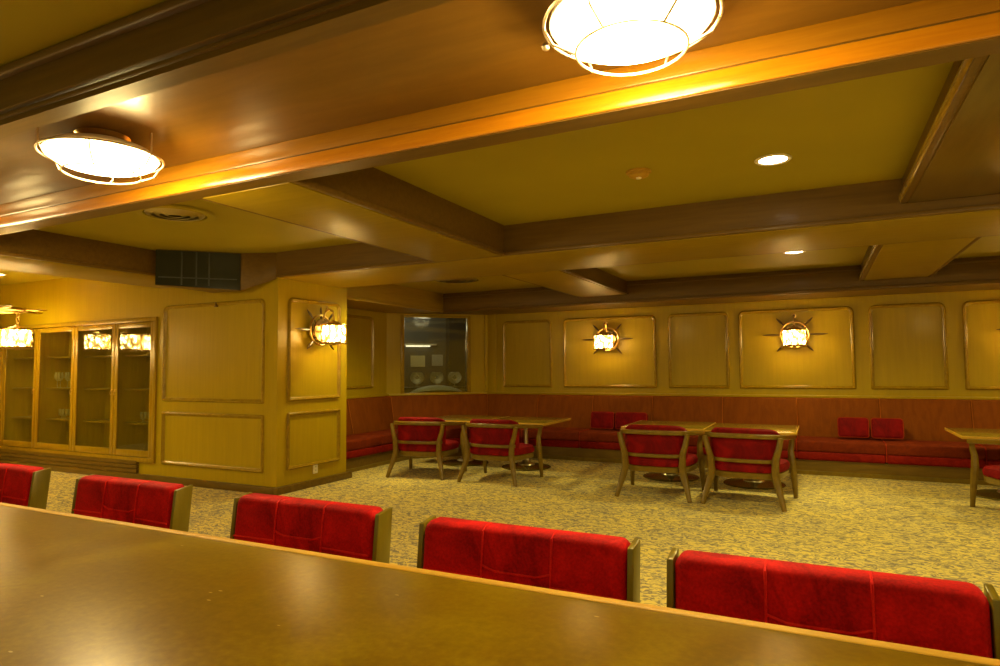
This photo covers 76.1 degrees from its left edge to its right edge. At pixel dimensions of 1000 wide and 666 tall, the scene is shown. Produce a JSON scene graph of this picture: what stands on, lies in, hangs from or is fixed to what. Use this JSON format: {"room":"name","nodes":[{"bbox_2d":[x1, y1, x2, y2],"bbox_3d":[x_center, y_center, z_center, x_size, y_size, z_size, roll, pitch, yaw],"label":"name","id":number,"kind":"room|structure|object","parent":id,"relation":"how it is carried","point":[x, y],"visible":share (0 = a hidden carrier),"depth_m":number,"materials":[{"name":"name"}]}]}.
{"room":"bar lounge","nodes":[
{"label":"bar lounge","id":0,"kind":"room"},
{"bbox_2d":[0,263,346,486],"bbox_3d":[-5.339,0.543,9.654,6.620,3.000,1.250,-2,-4,26],"label":"wall","id":1,"kind":"structure","parent":0,"point":[213,352],"depth_m":8.16,"materials":[{"name":"brown wood"}]},
{"bbox_2d":[0,449,138,472],"bbox_3d":[-6.518,1.870,9.459,3.600,0.168,0.050,-2,-4,26],"label":"trim","id":2,"kind":"structure","parent":1,"relation":"attached to","point":[130,466],"depth_m":9.28,"materials":[{"name":"brown wood"}]},
{"bbox_2d":[0,317,157,462],"bbox_3d":[-6.226,0.829,9.625,3.840,1.960,0.508,-2,-4,26],"label":"display cabinet","id":3,"kind":"object","parent":1,"relation":"attached to","point":[112,364],"visible":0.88,"depth_m":9.59,"materials":[{"name":"brown wood"}]},
{"bbox_2d":[0,459,275,494],"bbox_3d":[-5.608,1.969,8.994,6.635,0.085,0.060,-2,-4,26],"label":"baseboard","id":4,"kind":"structure","parent":1,"relation":"attached to","point":[77,470],"depth_m":8.40,"materials":[{"name":"brown wood"}]},
{"bbox_2d":[161,412,263,472],"bbox_3d":[-3.664,1.361,8.061,1.845,0.695,0.030,-2,-4,26],"label":"trim","id":5,"kind":"structure","parent":1,"relation":"attached to","point":[247,416],"depth_m":8.02,"materials":[{"name":"brown wood"}]},
{"bbox_2d":[162,299,265,403],"bbox_3d":[-3.673,0.243,8.122,1.845,1.275,0.030,-2,-4,26],"label":"trim","id":6,"kind":"structure","parent":1,"relation":"attached to","point":[257,401],"depth_m":8.09,"materials":[{"name":"brown wood"}]},
{"bbox_2d":[273,471,351,494],"bbox_3d":[-2.340,1.893,8.095,0.070,0.085,1.360,-2,-4,26],"label":"baseboard","id":7,"kind":"structure","parent":1,"relation":"attached to","point":[293,487],"depth_m":7.99,"materials":[{"name":"brown wood"}]},
{"bbox_2d":[286,408,339,470],"bbox_3d":[-2.351,1.334,8.135,0.030,0.695,0.950,-2,-4,26],"label":"trim","id":8,"kind":"structure","parent":1,"relation":"attached to","point":[288,467],"depth_m":8.06,"materials":[{"name":"brown wood"}]},
{"bbox_2d":[287,298,340,401],"bbox_3d":[-2.360,0.216,8.197,0.030,1.275,0.950,-2,-4,26],"label":"trim","id":9,"kind":"structure","parent":1,"relation":"attached to","point":[291,300],"depth_m":8.08,"materials":[{"name":"brown wood"}]},
{"bbox_2d":[295,306,346,349],"bbox_3d":[-2.166,-0.066,8.108,0.474,0.557,0.880,-2,-4,26],"label":"sconce","id":10,"kind":"object","parent":1,"relation":"attached to","point":[333,332],"visible":1,"depth_m":8.00,"materials":[{"name":"white glass"}]},
{"bbox_2d":[346,308,386,395],"bbox_3d":[-2.563,0.602,10.224,0.120,2.900,2.350,-2,-4,26],"label":"wall","id":11,"kind":"structure","parent":0,"point":[358,330],"depth_m":10.73,"materials":[{"name":"brown wood"}]},
{"bbox_2d":[346,314,373,388],"bbox_3d":[-2.531,0.292,10.140,0.030,1.210,1.700,-2,-4,26],"label":"trim","id":12,"kind":"structure","parent":11,"relation":"attached to","point":[348,315],"depth_m":10.85,"materials":[{"name":"brown wood"}]},
{"bbox_2d":[404,318,445,386],"bbox_3d":[-1.699,0.725,12.603,3.100,2.900,2.180,1,-3,-19],"label":"wall","id":13,"kind":"structure","parent":0,"point":[416,330],"depth_m":13.70,"materials":[{"name":"grey paint"}]},
{"bbox_2d":[411,356,424,366],"bbox_3d":[-1.752,0.602,13.630,0.310,0.240,0.014,1,-3,-19],"label":"notice","id":14,"kind":"object","parent":13,"relation":"attached to","point":[416,361],"visible":1,"depth_m":13.62,"materials":[{"name":"beige paper"}]},
{"bbox_2d":[386,313,484,393],"bbox_3d":[-1.124,0.814,11.566,1.867,2.600,0.100,1,-3,-19],"label":"wall","id":15,"kind":"structure","parent":0,"point":[393,377],"depth_m":11.41,"materials":[{"name":"brown wood"}]},
{"bbox_2d":[401,315,470,393],"bbox_3d":[-1.166,0.397,11.570,1.288,1.425,0.130,1,-3,-19],"label":"window","id":16,"kind":"structure","parent":15,"relation":"in","point":[467,318],"depth_m":11.64,"materials":[{"name":"brown wood"}]},
{"bbox_2d":[389,392,487,395],"bbox_3d":[-1.099,1.095,11.484,1.867,0.030,0.060,1,-3,-19],"label":"trim","id":17,"kind":"structure","parent":15,"relation":"attached to","point":[468,392],"depth_m":11.45,"materials":[{"name":"brown wood"}]},
{"bbox_2d":[484,315,487,391],"bbox_3d":[-0.237,0.375,11.825,0.090,1.430,0.040,1,-3,-19],"label":"trim","id":18,"kind":"structure","parent":15,"relation":"attached to","point":[485,316],"depth_m":11.80,"materials":[{"name":"brown wood"}]},
{"bbox_2d":[0,0,921,203],"bbox_3d":[-2.630,-1.292,1.657,18.700,0.215,4.900,-2,-4,26],"label":"ceiling","id":19,"kind":"structure","parent":0,"point":[457,51],"depth_m":2.81,"materials":[{"name":"brown wood"}]},
{"bbox_2d":[34,127,164,184],"bbox_3d":[-2.209,-0.982,3.534,0.647,0.226,0.612,-2,-4,26],"label":"dome ceiling light","id":20,"kind":"object","parent":19,"relation":"attached to","point":[95,151],"visible":1,"depth_m":3.39,"materials":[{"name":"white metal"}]},
{"bbox_2d":[0,0,454,138],"bbox_3d":[-2.098,-1.055,2.823,18.600,0.230,0.160,-2,-4,26],"label":"beam","id":21,"kind":"structure","parent":19,"relation":"attached to","point":[168,43],"depth_m":2.36,"materials":[{"name":"brown wood"}]},
{"bbox_2d":[542,0,723,76],"bbox_3d":[0.436,-1.085,2.220,0.647,0.226,0.612,-2,-4,26],"label":"dome ceiling light","id":22,"kind":"object","parent":19,"relation":"attached to","point":[599,32],"visible":1,"depth_m":2.15,"materials":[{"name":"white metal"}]},
{"bbox_2d":[0,62,953,285],"bbox_3d":[-0.803,-1.163,5.325,18.700,0.100,3.300,-2,-4,26],"label":"ceiling","id":23,"kind":"structure","parent":0,"point":[868,129],"depth_m":4.49,"materials":[{"name":"paint"}]},
{"bbox_2d":[0,306,47,349],"bbox_3d":[-7.077,-0.326,8.714,1.444,1.100,1.444,-1,-3,4],"label":"chandelier","id":24,"kind":"object","parent":23,"relation":"hanging from","point":[16,337],"visible":1,"depth_m":8.66,"materials":[{"name":"gold metal"}]},
{"bbox_2d":[0,229,155,287],"bbox_3d":[-4.762,-0.843,7.115,0.996,0.320,2.920,-2,-4,26],"label":"beam","id":25,"kind":"structure","parent":23,"relation":"attached to","point":[33,244],"depth_m":6.70,"materials":[{"name":"brown wood"}]},
{"bbox_2d":[0,255,173,287],"bbox_3d":[-4.763,-0.686,7.102,0.900,0.014,2.910,-2,-4,26],"label":"soffit","id":26,"kind":"structure","parent":25,"relation":"attached to","point":[6,262],"depth_m":7.09,"materials":[{"name":"brown wood"}]},
{"bbox_2d":[134,204,214,222],"bbox_3d":[-2.900,-1.060,5.706,0.660,0.036,0.660,-2,-4,26],"label":"ceiling vent","id":27,"kind":"object","parent":23,"relation":"in","point":[171,212],"visible":0.94,"depth_m":5.66,"materials":[{"name":"metal"}]},
{"bbox_2d":[155,249,276,292],"bbox_3d":[-3.369,-0.741,7.552,1.097,0.458,0.848,-2,-4,26],"label":"air vent","id":28,"kind":"object","parent":23,"relation":"hanging from","point":[213,272],"visible":1,"depth_m":7.60,"materials":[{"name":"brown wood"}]},
{"bbox_2d":[201,167,504,261],"bbox_3d":[-0.953,-0.977,5.229,0.841,0.320,2.830,-2,-4,26],"label":"beam","id":29,"kind":"structure","parent":23,"relation":"attached to","point":[376,190],"depth_m":4.87,"materials":[{"name":"brown wood"}]},
{"bbox_2d":[203,182,500,261],"bbox_3d":[-0.954,-0.821,5.215,0.745,0.014,2.820,-2,-4,26],"label":"soffit","id":30,"kind":"structure","parent":29,"relation":"attached to","point":[291,202],"depth_m":4.76,"materials":[{"name":"brown wood"}]},
{"bbox_2d":[0,11,999,234],"bbox_3d":[-1.569,-1.046,3.887,18.600,0.320,0.135,-2,-4,26],"label":"beam","id":31,"kind":"structure","parent":23,"relation":"attached to","point":[990,46],"depth_m":2.87,"materials":[{"name":"brown wood"}]},
{"bbox_2d":[0,12,999,227],"bbox_3d":[-1.601,-0.933,3.814,18.600,0.080,0.017,-2,-4,26],"label":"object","id":32,"kind":"structure","parent":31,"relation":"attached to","point":[985,26],"depth_m":2.80,"materials":[{"name":"brown wood"}]},
{"bbox_2d":[0,0,999,216],"bbox_3d":[-1.601,-1.028,3.822,18.600,0.094,0.012,-2,-4,26],"label":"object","id":33,"kind":"structure","parent":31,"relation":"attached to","point":[922,13],"depth_m":2.85,"materials":[{"name":"brown wood"}]},
{"bbox_2d":[626,168,650,179],"bbox_3d":[1.001,-1.139,4.615,0.180,0.056,0.180,-2,-4,26],"label":"smoke detector","id":34,"kind":"object","parent":23,"relation":"attached to","point":[635,173],"visible":1,"depth_m":4.57,"materials":[{"name":"brown plastic"}]},
{"bbox_2d":[754,153,791,165],"bbox_3d":[1.865,-1.183,4.365,0.240,0.014,0.240,-2,-4,26],"label":"recessed light","id":35,"kind":"object","parent":23,"relation":"in","point":[779,158],"visible":1,"depth_m":4.36,"materials":[{"name":"beige plastic"}]},
{"bbox_2d":[901,55,987,202],"bbox_3d":[2.779,-1.163,3.349,0.886,0.215,2.880,-2,-4,26],"label":"beam","id":36,"kind":"structure","parent":23,"relation":"attached to","point":[977,63],"depth_m":3.31,"materials":[{"name":"brown wood"}]},
{"bbox_2d":[898,58,972,202],"bbox_3d":[2.396,-1.077,3.536,0.064,0.062,2.880,-2,-4,26],"label":"trim","id":37,"kind":"structure","parent":36,"relation":"attached to","point":[965,64],"depth_m":3.21,"materials":[{"name":"brown wood"}]},
{"bbox_2d":[908,53,999,202],"bbox_3d":[2.778,-1.059,3.339,0.790,0.014,2.870,-2,-4,26],"label":"soffit","id":38,"kind":"structure","parent":36,"relation":"attached to","point":[966,162],"depth_m":3.64,"materials":[{"name":"brown wood"}]},
{"bbox_2d":[46,456,999,606],"bbox_3d":[-0.489,1.841,5.743,18.700,0.100,14.400,-2,-4,26],"label":"floor","id":39,"kind":"structure","parent":0,"point":[903,527],"depth_m":6.46,"materials":[{"name":"carpet"}]},
{"bbox_2d":[0,463,50,508],"bbox_3d":[-2.468,1.130,2.822,0.636,1.032,0.538,-2,-4,26],"label":"bar chair","id":40,"kind":"object","parent":39,"relation":"on","point":[22,485],"visible":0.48,"depth_m":2.92,"materials":[{"name":"red fabric"}]},
{"bbox_2d":[71,474,192,531],"bbox_3d":[-1.590,1.098,2.353,0.636,1.032,0.538,-2,-4,26],"label":"bar chair","id":41,"kind":"object","parent":39,"relation":"on","point":[166,505],"visible":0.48,"depth_m":2.51,"materials":[{"name":"red fabric"}]},
{"bbox_2d":[230,492,392,562],"bbox_3d":[-0.743,1.067,1.920,0.636,1.032,0.538,-2,-4,26],"label":"bar chair","id":42,"kind":"object","parent":39,"relation":"on","point":[358,531],"visible":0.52,"depth_m":2.08,"materials":[{"name":"red fabric"}]},
{"bbox_2d":[386,417,466,479],"bbox_3d":[-1.026,1.568,8.953,0.912,0.823,0.847,-1,-3,17],"label":"tub chair","id":43,"kind":"object","parent":39,"relation":"on","point":[417,436],"visible":0.97,"depth_m":8.65,"materials":[{"name":"red fabric"}]},
{"bbox_2d":[404,386,465,392],"bbox_3d":[-1.461,1.572,11.868,2.300,1.125,0.730,1,-3,-19],"label":"countertop","id":44,"kind":"structure","parent":39,"relation":"on","point":[462,388],"depth_m":11.92,"materials":[{"name":"grey paint"}]},
{"bbox_2d":[404,386,465,389],"bbox_3d":[-1.465,1.083,11.895,2.300,0.145,0.730,1,-3,-19],"label":"window sill","id":45,"kind":"structure","parent":44,"relation":"on","point":[458,387],"depth_m":11.83,"materials":[{"name":"paint"}]},
{"bbox_2d":[411,385,460,391],"bbox_3d":[-1.168,1.032,11.765,1.026,0.144,0.259,1,-3,-19],"label":"folded cloth","id":46,"kind":"object","parent":44,"relation":"on","point":[432,387],"visible":0.8,"depth_m":11.68,"materials":[{"name":"grey fabric"}]},
{"bbox_2d":[410,372,423,386],"bbox_3d":[-1.557,0.877,12.018,0.270,0.280,0.270,-2,-4,26],"label":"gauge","id":47,"kind":"object","parent":46,"relation":"on","point":[420,380],"visible":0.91,"depth_m":11.94},
{"bbox_2d":[430,372,443,384],"bbox_3d":[-1.200,0.880,12.117,0.270,0.280,0.270,-2,-4,26],"label":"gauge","id":48,"kind":"object","parent":46,"relation":"on","point":[433,374],"visible":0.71,"depth_m":12.04},
{"bbox_2d":[448,372,461,386],"bbox_3d":[-0.868,0.883,12.228,0.270,0.280,0.270,-2,-4,26],"label":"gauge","id":49,"kind":"object","parent":46,"relation":"on","point":[451,374],"visible":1,"depth_m":12.15},
{"bbox_2d":[446,318,465,385],"bbox_3d":[-0.859,0.832,13.761,0.550,2.800,0.290,1,-3,-19],"label":"column","id":50,"kind":"structure","parent":39,"relation":"on","point":[455,328],"depth_m":13.63,"materials":[{"name":"grey paint"}]},
{"bbox_2d":[435,415,508,466],"bbox_3d":[-0.543,1.673,9.962,1.032,0.700,1.072,-2,-4,26],"label":"table","id":51,"kind":"object","parent":39,"relation":"on","point":[450,418],"visible":0.57,"depth_m":9.85,"materials":[{"name":"laminate"}]},
{"bbox_2d":[0,502,999,665],"bbox_3d":[-0.842,1.041,1.154,7.800,1.002,1.167,-2,-4,26],"label":"countertop","id":52,"kind":"structure","parent":39,"relation":"on","point":[76,590],"depth_m":1.21,"materials":[{"name":"brown wood"}]},
{"bbox_2d":[457,419,542,486],"bbox_3d":[0.003,1.534,8.486,0.912,0.823,0.847,-2,-4,26],"label":"tub chair","id":53,"kind":"object","parent":39,"relation":"on","point":[490,439],"visible":1,"depth_m":8.20,"materials":[{"name":"red fabric"}]},
{"bbox_2d":[417,515,639,602],"bbox_3d":[-0.036,1.040,1.528,0.636,1.032,0.538,-2,-4,26],"label":"bar chair","id":54,"kind":"object","parent":39,"relation":"on","point":[607,566],"visible":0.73,"depth_m":1.70,"materials":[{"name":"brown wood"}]},
{"bbox_2d":[497,416,570,470],"bbox_3d":[0.388,1.640,9.500,1.032,0.700,1.072,-2,-4,26],"label":"table","id":55,"kind":"object","parent":39,"relation":"on","point":[526,464],"visible":0.82,"depth_m":9.39,"materials":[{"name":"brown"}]},
{"bbox_2d":[615,424,705,502],"bbox_3d":[1.865,1.463,7.472,0.912,0.823,0.847,-2,-4,26],"label":"tub chair","id":56,"kind":"object","parent":39,"relation":"on","point":[648,448],"visible":1,"depth_m":7.19,"materials":[{"name":"red fabric"}]},
{"bbox_2d":[621,420,715,481],"bbox_3d":[2.276,1.572,8.539,1.032,0.700,1.072,-2,-4,26],"label":"table","id":57,"kind":"object","parent":39,"relation":"on","point":[689,426],"visible":0.58,"depth_m":8.43,"materials":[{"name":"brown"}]},
{"bbox_2d":[346,394,999,485],"bbox_3d":[3.606,1.371,7.875,12.943,1.006,3.560,-2,-4,26],"label":"bench","id":58,"kind":"object","parent":39,"relation":"on","point":[927,452],"visible":0.5,"depth_m":9.41,"materials":[{"name":"fabric"}]},
{"bbox_2d":[346,399,352,434],"bbox_3d":[-2.645,1.302,9.603,0.231,0.565,1.070,-2,-4,26],"label":"cushion","id":59,"kind":"object","parent":58,"relation":"on","point":[349,419],"depth_m":10.02,"materials":[{"name":"fabric"}]},
{"bbox_2d":[346,434,381,451],"bbox_3d":[-2.284,1.626,9.407,0.560,0.150,1.070,-2,-4,26],"label":"seat cushion","id":60,"kind":"object","parent":58,"relation":"on","point":[354,442],"depth_m":9.44,"materials":[{"name":"fabric"}]},
{"bbox_2d":[347,396,392,433],"bbox_3d":[-2.143,1.353,10.610,0.231,0.565,1.183,-2,-4,26],"label":"cushion","id":61,"kind":"object","parent":58,"relation":"on","point":[368,414],"depth_m":10.49,"materials":[{"name":"fabric"}]},
{"bbox_2d":[356,429,397,444],"bbox_3d":[-1.809,1.675,10.360,0.560,0.150,1.061,-2,-4,26],"label":"seat cushion","id":62,"kind":"object","parent":58,"relation":"on","point":[385,434],"depth_m":10.08,"materials":[{"name":"fabric"}]},
{"bbox_2d":[395,426,469,437],"bbox_3d":[-0.947,1.701,10.958,1.626,0.150,0.627,1,-3,-18],"label":"seat cushion","id":63,"kind":"object","parent":58,"relation":"on","point":[451,431],"depth_m":10.72,"materials":[{"name":"fabric"}]},
{"bbox_2d":[391,394,486,427],"bbox_3d":[-1.067,1.387,11.379,1.833,0.565,0.226,1,-3,-18],"label":"cushion","id":64,"kind":"object","parent":58,"relation":"on","point":[456,404],"depth_m":11.33,"materials":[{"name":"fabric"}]},
{"bbox_2d":[488,394,538,416],"bbox_3d":[0.212,1.380,11.440,1.043,0.565,0.221,-2,-4,26],"label":"cushion","id":65,"kind":"object","parent":58,"relation":"on","point":[521,405],"depth_m":11.38,"materials":[{"name":"fabric"}]},
{"bbox_2d":[522,427,589,440],"bbox_3d":[0.939,1.665,10.588,0.997,0.150,0.620,-2,-4,26],"label":"seat cushion","id":66,"kind":"object","parent":58,"relation":"on","point":[548,433],"depth_m":10.33,"materials":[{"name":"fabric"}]},
{"bbox_2d":[537,394,592,428],"bbox_3d":[1.127,1.347,10.986,1.000,0.565,0.221,-2,-4,26],"label":"cushion","id":67,"kind":"object","parent":58,"relation":"on","point":[579,408],"depth_m":10.91,"materials":[{"name":"fabric"}]},
{"bbox_2d":[590,411,614,428],"bbox_3d":[1.676,1.413,10.377,0.392,0.284,0.182,-2,-4,26],"label":"cushion","id":68,"kind":"object","parent":58,"relation":"on","point":[599,419],"visible":0.98,"depth_m":10.31,"materials":[{"name":"red fabric"}]},
{"bbox_2d":[580,429,625,442],"bbox_3d":[1.834,1.633,10.144,0.997,0.150,0.620,-2,-4,26],"label":"seat cushion","id":69,"kind":"object","parent":58,"relation":"on","point":[586,435],"depth_m":9.98,"materials":[{"name":"fabric"}]},
{"bbox_2d":[592,395,651,429],"bbox_3d":[2.022,1.316,10.541,1.000,0.565,0.221,-2,-4,26],"label":"cushion","id":70,"kind":"object","parent":58,"relation":"on","point":[611,403],"depth_m":10.52,"materials":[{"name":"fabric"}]},
{"bbox_2d":[615,412,647,428],"bbox_3d":[2.096,1.398,10.168,0.512,0.284,0.182,-2,-4,26],"label":"cushion","id":71,"kind":"object","parent":58,"relation":"on","point":[621,418],"visible":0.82,"depth_m":10.13,"materials":[{"name":"red fabric"}]},
{"bbox_2d":[652,396,721,422],"bbox_3d":[2.950,1.283,10.080,1.075,0.565,0.221,-2,-4,26],"label":"panel","id":72,"kind":"object","parent":58,"relation":"on","point":[664,408],"depth_m":10.04,"materials":[{"name":"fabric"}]},
{"bbox_2d":[688,435,710,446],"bbox_3d":[2.763,1.601,9.682,1.072,0.150,0.620,-2,-4,26],"label":"seat cushion","id":73,"kind":"object","parent":58,"relation":"on","point":[693,439],"depth_m":9.31,"materials":[{"name":"fabric"}]},
{"bbox_2d":[723,397,797,435],"bbox_3d":[3.897,1.249,9.609,1.040,0.565,0.221,-2,-4,26],"label":"panel","id":74,"kind":"object","parent":58,"relation":"on","point":[736,410],"depth_m":9.56,"materials":[{"name":"fabric"}]},
{"bbox_2d":[782,436,796,450],"bbox_3d":[3.709,1.567,9.212,1.037,0.150,0.620,-2,-4,26],"label":"seat cushion","id":75,"kind":"object","parent":58,"relation":"on","point":[786,442],"depth_m":8.76,"materials":[{"name":"fabric"}]},
{"bbox_2d":[797,398,879,438],"bbox_3d":[4.832,1.216,9.145,1.050,0.565,0.221,-2,-4,26],"label":"panel","id":76,"kind":"object","parent":58,"relation":"on","point":[816,417],"depth_m":9.14,"materials":[{"name":"fabric"}]},
{"bbox_2d":[797,436,885,454],"bbox_3d":[4.645,1.534,8.747,1.047,0.150,0.620,-2,-4,26],"label":"seat cushion","id":77,"kind":"object","parent":58,"relation":"on","point":[806,445],"depth_m":8.53,"materials":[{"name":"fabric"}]},
{"bbox_2d":[837,417,869,437],"bbox_3d":[4.858,1.300,8.796,0.382,0.284,0.182,-2,-4,26],"label":"cushion","id":78,"kind":"object","parent":58,"relation":"on","point":[849,427],"visible":1,"depth_m":8.73,"materials":[{"name":"red fabric"}]},
{"bbox_2d":[870,418,903,438],"bbox_3d":[5.216,1.287,8.618,0.382,0.284,0.182,-2,-4,26],"label":"cushion","id":79,"kind":"object","parent":58,"relation":"on","point":[881,428],"visible":1,"depth_m":8.55,"materials":[{"name":"red fabric"}]},
{"bbox_2d":[880,399,972,441],"bbox_3d":[5.770,1.183,8.679,1.045,0.565,0.221,-2,-4,26],"label":"backrest","id":80,"kind":"object","parent":58,"relation":"on","point":[923,419],"depth_m":8.60,"materials":[{"name":"fabric"}]},
{"bbox_2d":[882,439,985,459],"bbox_3d":[5.582,1.501,8.281,1.042,0.150,0.620,-2,-4,26],"label":"seat cushion","id":81,"kind":"object","parent":58,"relation":"on","point":[908,449],"depth_m":8.10,"materials":[{"name":"fabric"}]},
{"bbox_2d":[980,444,999,459],"bbox_3d":[6.524,1.467,7.813,1.057,0.150,0.620,-2,-4,26],"label":"seat cushion","id":82,"kind":"object","parent":58,"relation":"on","point":[989,451],"depth_m":7.77,"materials":[{"name":"fabric"}]},
{"bbox_2d":[700,427,797,511],"bbox_3d":[2.720,1.431,7.013,0.912,0.823,0.847,-2,-4,30],"label":"tub chair","id":83,"kind":"object","parent":39,"relation":"on","point":[741,453],"visible":1,"depth_m":6.74,"materials":[{"name":"red fabric"}]},
{"bbox_2d":[703,423,798,489],"bbox_3d":[3.165,1.534,7.986,1.032,0.700,1.072,-2,-4,26],"label":"table","id":84,"kind":"object","parent":39,"relation":"on","point":[781,429],"visible":0.62,"depth_m":7.88,"materials":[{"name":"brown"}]},
{"bbox_2d":[666,547,999,659],"bbox_3d":[0.593,1.014,1.162,0.636,1.032,0.538,-2,-4,26],"label":"bar chair","id":85,"kind":"object","parent":39,"relation":"on","point":[931,613],"visible":0.79,"depth_m":1.34,"materials":[{"name":"red fabric"}]},
{"bbox_2d":[945,428,999,500],"bbox_3d":[5.668,1.465,7.099,1.032,0.700,1.072,-2,-4,26],"label":"table","id":86,"kind":"object","parent":39,"relation":"on","point":[963,433],"visible":0.91,"depth_m":7.12,"materials":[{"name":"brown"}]},
{"bbox_2d":[967,439,999,506],"bbox_3d":[5.208,1.363,6.145,0.912,0.823,0.847,-1,-3,12],"label":"tub chair","id":87,"kind":"object","parent":39,"relation":"on","point":[991,473],"visible":1,"depth_m":6.54,"materials":[{"name":"brown wood"}]},
{"bbox_2d":[395,235,999,293],"bbox_3d":[3.308,-0.974,7.740,13.500,0.100,4.700,-2,-4,26],"label":"ceiling","id":88,"kind":"structure","parent":0,"point":[988,245],"depth_m":8.45,"materials":[{"name":"paint"}]},
{"bbox_2d":[347,284,442,312],"bbox_3d":[-2.065,-0.628,10.262,1.015,0.448,2.810,-2,-4,26],"label":"beam","id":89,"kind":"structure","parent":88,"relation":"attached to","point":[389,298],"depth_m":10.17,"materials":[{"name":"brown wood"}]},
{"bbox_2d":[430,277,484,283],"bbox_3d":[-0.651,-0.783,9.425,0.858,0.036,0.858,-2,-4,26],"label":"ceiling vent","id":90,"kind":"object","parent":88,"relation":"in","point":[480,279],"visible":0.66,"depth_m":9.51,"materials":[{"name":"paint"}]},
{"bbox_2d":[502,268,627,296],"bbox_3d":[0.983,-0.756,8.732,0.796,0.230,2.800,-2,-4,26],"label":"beam","id":91,"kind":"structure","parent":88,"relation":"attached to","point":[594,275],"depth_m":8.67,"materials":[{"name":"brown wood"}]},
{"bbox_2d":[505,271,624,296],"bbox_3d":[0.981,-0.644,8.721,0.700,0.014,2.790,-2,-4,26],"label":"soffit","id":92,"kind":"structure","parent":91,"relation":"attached to","point":[561,281],"depth_m":8.43,"materials":[{"name":"brown wood"}]},
{"bbox_2d":[275,178,999,287],"bbox_3d":[2.944,-1.016,5.536,11.990,0.372,1.210,-2,-4,26],"label":"beam","id":93,"kind":"structure","parent":88,"relation":"attached to","point":[877,200],"depth_m":5.54,"materials":[{"name":"brown wood"}]},
{"bbox_2d":[279,209,999,287],"bbox_3d":[2.947,-0.835,5.525,11.985,0.016,1.110,-2,-4,26],"label":"soffit","id":94,"kind":"structure","parent":93,"relation":"attached to","point":[987,222],"depth_m":6.02,"materials":[{"name":"brown wood"}]},
{"bbox_2d":[420,255,999,314],"bbox_3d":[4.179,-0.734,9.251,13.100,0.448,1.000,-2,-4,26],"label":"beam","id":95,"kind":"structure","parent":88,"relation":"attached to","point":[971,273],"depth_m":9.18,"materials":[{"name":"brown wood"}]},
{"bbox_2d":[860,237,980,280],"bbox_3d":[4.474,-0.879,6.997,0.796,0.230,2.800,-2,-4,26],"label":"beam","id":96,"kind":"structure","parent":88,"relation":"attached to","point":[878,247],"depth_m":6.90,"materials":[{"name":"brown wood"}]},
{"bbox_2d":[864,237,975,280],"bbox_3d":[4.472,-0.768,6.987,0.700,0.014,2.790,-2,-4,26],"label":"soffit","id":97,"kind":"structure","parent":96,"relation":"attached to","point":[912,259],"depth_m":6.65,"materials":[{"name":"brown wood"}]},
{"bbox_2d":[496,289,999,439],"bbox_3d":[5.076,0.636,9.249,11.780,2.600,0.120,-2,-4,26],"label":"wall","id":98,"kind":"structure","parent":0,"point":[907,341],"depth_m":9.71,"materials":[{"name":"brown wood"}]},
{"bbox_2d":[487,314,496,391],"bbox_3d":[-0.146,0.373,11.788,0.170,1.430,0.040,-2,-4,26],"label":"trim","id":99,"kind":"structure","parent":98,"relation":"attached to","point":[492,362],"depth_m":11.76,"materials":[{"name":"brown wood"}]},
{"bbox_2d":[503,319,552,386],"bbox_3d":[0.481,0.370,11.470,0.965,1.200,0.030,-2,-4,26],"label":"trim","id":100,"kind":"structure","parent":98,"relation":"attached to","point":[545,320],"depth_m":11.45,"materials":[{"name":"brown wood"}]},
{"bbox_2d":[583,321,632,353],"bbox_3d":[1.738,0.069,10.610,0.880,0.557,0.474,-2,-4,26],"label":"sconce","id":101,"kind":"object","parent":98,"relation":"attached to","point":[605,340],"visible":1,"depth_m":10.51,"materials":[{"name":"brown metal"}]},
{"bbox_2d":[563,315,656,387],"bbox_3d":[1.828,0.322,10.800,1.625,1.200,0.030,-2,-4,26],"label":"trim","id":102,"kind":"structure","parent":98,"relation":"attached to","point":[652,317],"depth_m":10.75,"materials":[{"name":"brown wood"}]},
{"bbox_2d":[667,312,729,387],"bbox_3d":[3.142,0.276,10.148,0.940,1.200,0.030,-2,-4,26],"label":"trim","id":103,"kind":"structure","parent":98,"relation":"attached to","point":[724,314],"depth_m":10.13,"materials":[{"name":"brown wood"}]},
{"bbox_2d":[488,392,999,399],"bbox_3d":[5.005,0.916,9.175,11.660,0.035,0.070,-2,-4,26],"label":"trim","id":104,"kind":"structure","parent":98,"relation":"attached to","point":[546,393],"depth_m":9.65,"materials":[{"name":"brown wood"}]},
{"bbox_2d":[763,314,827,351],"bbox_3d":[4.298,-0.011,9.337,0.880,0.557,0.474,-2,-4,26],"label":"sconce","id":105,"kind":"object","parent":98,"relation":"attached to","point":[793,335],"visible":1,"depth_m":9.25,"materials":[{"name":"white glass"}]},
{"bbox_2d":[738,306,856,388],"bbox_3d":[4.392,0.232,9.526,1.575,1.200,0.030,-2,-4,26],"label":"trim","id":106,"kind":"structure","parent":98,"relation":"attached to","point":[848,308],"depth_m":9.50,"materials":[{"name":"brown wood"}]},
{"bbox_2d":[868,302,948,389],"bbox_3d":[5.670,0.186,8.891,0.920,1.200,0.030,-2,-4,26],"label":"trim","id":107,"kind":"structure","parent":98,"relation":"attached to","point":[942,306],"depth_m":8.87,"materials":[{"name":"brown wood"}]},
{"bbox_2d":[962,299,999,389],"bbox_3d":[6.948,0.141,8.257,1.575,1.200,0.030,-2,-4,26],"label":"trim","id":108,"kind":"structure","parent":98,"relation":"attached to","point":[965,304],"depth_m":8.58,"materials":[{"name":"brown wood"}]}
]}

